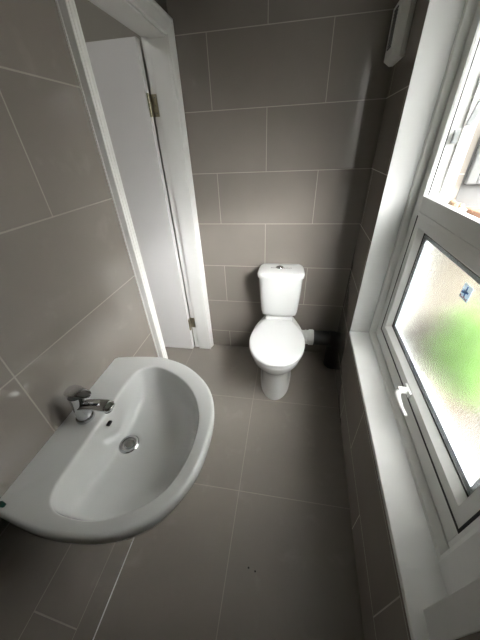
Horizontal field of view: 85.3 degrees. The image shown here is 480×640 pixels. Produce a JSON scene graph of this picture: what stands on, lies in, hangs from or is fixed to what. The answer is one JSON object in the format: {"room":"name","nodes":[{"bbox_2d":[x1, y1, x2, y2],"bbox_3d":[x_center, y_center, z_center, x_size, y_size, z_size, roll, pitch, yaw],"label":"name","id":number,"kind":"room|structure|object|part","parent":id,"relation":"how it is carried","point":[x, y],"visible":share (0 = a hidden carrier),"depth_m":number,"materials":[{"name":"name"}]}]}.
{"room":"bathroom","nodes":[
{"label":"bathroom","id":0,"kind":"room"},
{"bbox_2d":[0,0,167,639],"bbox_3d":[-0.592,-0.044,0.660,0.130,2.400,2.870,3,34,9],"label":"wall","id":1,"kind":"structure","parent":0,"point":[71,305],"depth_m":0.70,"materials":[{"name":"tile"}]},
{"bbox_2d":[0,357,214,544],"bbox_3d":[-0.295,0.443,0.865,0.447,0.347,0.565,3,34,9],"label":"washbasin","id":2,"kind":"object","parent":1,"relation":"attached to","point":[113,477],"visible":0.97,"depth_m":0.74,"materials":[{"name":"white ceramic"}]},
{"bbox_2d":[0,501,5,507],"bbox_3d":[-0.549,0.421,0.596,0.028,0.011,0.013,-1,34,3],"label":"plug","id":3,"kind":"object","parent":2,"relation":"on","point":[2,503],"visible":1,"depth_m":0.59,"materials":[{"name":"teal plastic"}]},
{"bbox_2d":[63,385,114,424],"bbox_3d":[-0.425,0.243,0.746,0.140,0.128,0.052,3,34,9],"label":"mixer tap","id":4,"kind":"object","parent":2,"relation":"on","point":[83,408],"visible":1,"depth_m":0.73,"materials":[{"name":"silver metal"}]},
{"bbox_3d":[-0.416,0.245,0.745,0.121,0.036,0.040,3,34,9],"label":"spout","id":5,"kind":"part","parent":4,"relation":"part of","materials":[{"name":"silver metal"}]},
{"bbox_2d":[93,538,133,639],"bbox_3d":[-0.557,1.223,0.923,0.004,0.004,1.899,3,34,9],"label":"trim","id":6,"kind":"structure","parent":1,"relation":"attached to","point":[133,538],"depth_m":1.07,"materials":[{"name":"silver metal"}]},
{"bbox_2d":[55,0,213,358],"bbox_3d":[-0.362,-0.379,1.479,0.024,2.022,0.836,3,34,9],"label":"trim","id":7,"kind":"structure","parent":1,"relation":"attached to","point":[150,9],"depth_m":1.06,"materials":[{"name":"white paint"}]},
{"bbox_2d":[85,36,194,348],"bbox_3d":[-0.781,-0.577,1.855,0.736,1.948,0.050,3,34,9],"label":"door","id":8,"kind":"structure","parent":1,"relation":"in","point":[117,65],"depth_m":1.57,"materials":[{"name":"paint"}]},
{"bbox_2d":[88,0,208,348],"bbox_3d":[-0.440,-0.371,1.499,0.135,1.992,0.780,3,34,9],"label":"door frame","id":9,"kind":"structure","parent":1,"relation":"attached to","point":[154,42],"depth_m":1.49,"materials":[{"name":"white paint"}]},
{"bbox_2d":[74,0,194,341],"bbox_3d":[-1.282,-0.085,0.771,1.270,2.400,2.870,3,34,9],"label":"wall","id":10,"kind":"structure","parent":0,"point":[96,24],"depth_m":1.33,"materials":[{"name":"grey paint"}]},
{"bbox_2d":[94,342,363,639],"bbox_3d":[-0.502,0.977,1.340,2.650,0.060,2.870,3,34,9],"label":"floor","id":11,"kind":"structure","parent":0,"point":[268,496],"depth_m":1.21,"materials":[{"name":"tile"}]},
{"bbox_2d":[249,263,304,399],"bbox_3d":[0.257,0.108,1.797,0.362,0.808,0.656,3,34,9],"label":"toilet","id":12,"kind":"object","parent":11,"relation":"on","point":[277,341],"visible":1,"depth_m":1.74,"materials":[{"name":"ceramic"}]},
{"bbox_3d":[0.242,0.152,1.720,0.355,0.014,0.469,3,34,9],"label":"seat","id":13,"kind":"part","parent":12,"relation":"part of","materials":[{"name":"white plastic"}]},
{"bbox_3d":[0.242,0.136,1.709,0.362,0.022,0.478,3,34,9],"label":"lid","id":14,"kind":"part","parent":12,"relation":"part of","materials":[{"name":"white plastic"}]},
{"bbox_2d":[265,315,291,320],"bbox_3d":[0.293,-0.034,1.965,0.200,0.063,0.175,3,34,9],"label":"toilet seat hinge","id":15,"kind":"object","parent":12,"relation":"attached to","point":[267,317],"depth_m":1.89,"materials":[{"name":"white plastic"}]},
{"bbox_3d":[0.278,-0.330,1.764,0.310,0.038,0.214,3,34,9],"label":"cistern lid","id":16,"kind":"part","parent":12,"relation":"part of","materials":[{"name":"white ceramic"}]},
{"bbox_2d":[314,330,340,368],"bbox_3d":[0.684,0.221,2.039,0.226,0.317,0.124,3,34,9],"label":"pipe","id":17,"kind":"object","parent":11,"relation":"on","point":[331,339],"visible":0.8,"depth_m":1.96,"materials":[{"name":"black plastic"}]},
{"bbox_2d":[302,329,314,344],"bbox_3d":[0.502,0.130,2.014,0.135,0.120,0.120,3,34,9],"label":"connector","id":18,"kind":"object","parent":17,"relation":"attached to","point":[309,335],"visible":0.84,"depth_m":1.96,"materials":[{"name":"plastic"}]},
{"bbox_2d":[166,0,398,352],"bbox_3d":[0.339,-0.768,1.666,1.300,2.400,0.120,3,34,9],"label":"wall","id":19,"kind":"structure","parent":0,"point":[284,100],"depth_m":1.44,"materials":[{"name":"tile"}]},
{"bbox_2d":[335,0,479,639],"bbox_3d":[0.605,0.030,0.462,0.300,2.520,2.870,5,35,12],"label":"wall","id":20,"kind":"structure","parent":0,"point":[383,613],"depth_m":1.11,"materials":[{"name":"tile"}]},
{"bbox_2d":[384,0,415,66],"bbox_3d":[0.668,-1.231,1.092,0.051,0.220,0.182,5,35,12],"label":"fan","id":21,"kind":"object","parent":20,"relation":"attached to","point":[403,12],"visible":1,"depth_m":1.06,"materials":[{"name":"white plastic"}]},
{"bbox_2d":[387,5,398,50],"bbox_3d":[0.645,-1.229,1.102,0.004,0.118,0.060,5,35,12],"label":"grille","id":22,"kind":"object","parent":21,"relation":"attached to","point":[395,12],"depth_m":1.10,"materials":[{"name":"white plastic"}]},
{"bbox_2d":[349,0,479,639],"bbox_3d":[0.909,-0.181,0.598,0.813,1.577,1.277,5,35,12],"label":"window","id":23,"kind":"structure","parent":20,"relation":"in","point":[415,341],"depth_m":0.92,"materials":[{"name":"paint"}]},
{"bbox_3d":[0.625,0.434,1.098,0.166,0.022,1.275,5,35,12],"label":"sill","id":24,"kind":"part","parent":23,"relation":"part of","materials":[{"name":"white plastic"}]},
{"bbox_3d":[0.649,0.322,1.036,0.052,0.033,0.126,5,35,12],"label":"lever","id":25,"kind":"part","parent":23,"relation":"part of","materials":[{"name":"white plastic"}]},
{"bbox_3d":[0.687,0.290,1.069,0.011,0.026,0.062,5,35,12],"label":"handle","id":26,"kind":"part","parent":23,"relation":"part of","materials":[{"name":"white plastic"}]},
{"bbox_3d":[0.703,-0.256,0.717,0.072,1.540,1.078,5,35,12],"label":"frame","id":27,"kind":"part","parent":23,"relation":"part of","materials":[{"name":"white plastic"}]},
{"bbox_3d":[0.712,0.060,0.911,0.061,0.607,0.946,5,35,12],"label":"sash","id":28,"kind":"part","parent":23,"relation":"part of","materials":[{"name":"white plastic"}]},
{"bbox_3d":[0.711,0.060,0.911,0.005,0.500,0.839,5,35,12],"label":"frosted pane","id":29,"kind":"part","parent":23,"relation":"part of","materials":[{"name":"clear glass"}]},
{"bbox_2d":[459,282,472,302],"bbox_3d":[0.699,-0.085,0.806,0.023,0.047,0.043,-10,35,-11],"label":"window sticker","id":30,"kind":"object","parent":23,"relation":"attached to","point":[466,291],"visible":1,"depth_m":0.80,"materials":[{"name":"white"}]},
{"bbox_3d":[2.121,0.099,1.394,2.200,1.320,0.103,3,34,9],"label":"wall","id":31,"kind":"structure","parent":0,"visible":0},
{"bbox_2d":[463,206,479,217],"bbox_3d":[1.489,-0.405,1.012,1.067,0.053,0.147,3,34,9],"label":"brick ledge","id":32,"kind":"object","parent":31,"relation":"on","point":[473,210],"visible":0.39,"depth_m":1.09,"materials":[{"name":"orange brick"}]},
{"bbox_2d":[450,199,464,207],"bbox_3d":[0.939,-0.571,1.106,0.078,0.191,0.051,3,34,9],"label":"mortar","id":33,"kind":"object","parent":32,"relation":"on","point":[456,204],"visible":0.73,"depth_m":1.13,"materials":[{"name":"beige concrete"}]},
{"label":"outside","id":34,"kind":"structure","parent":0,"visible":0},
{"bbox_2d":[455,136,479,205],"bbox_3d":[2.029,-1.284,0.498,2.257,1.980,0.153,3,34,9],"label":"wall","id":35,"kind":"structure","parent":34,"point":[468,194],"depth_m":1.12,"materials":[{"name":"white paint"}]},
{"bbox_2d":[464,144,479,183],"bbox_3d":[1.363,-1.042,0.689,0.900,1.200,0.020,3,34,9],"label":"window","id":36,"kind":"structure","parent":35,"relation":"in","point":[473,177],"depth_m":1.06,"materials":[{"name":"clear glass"}]}
]}

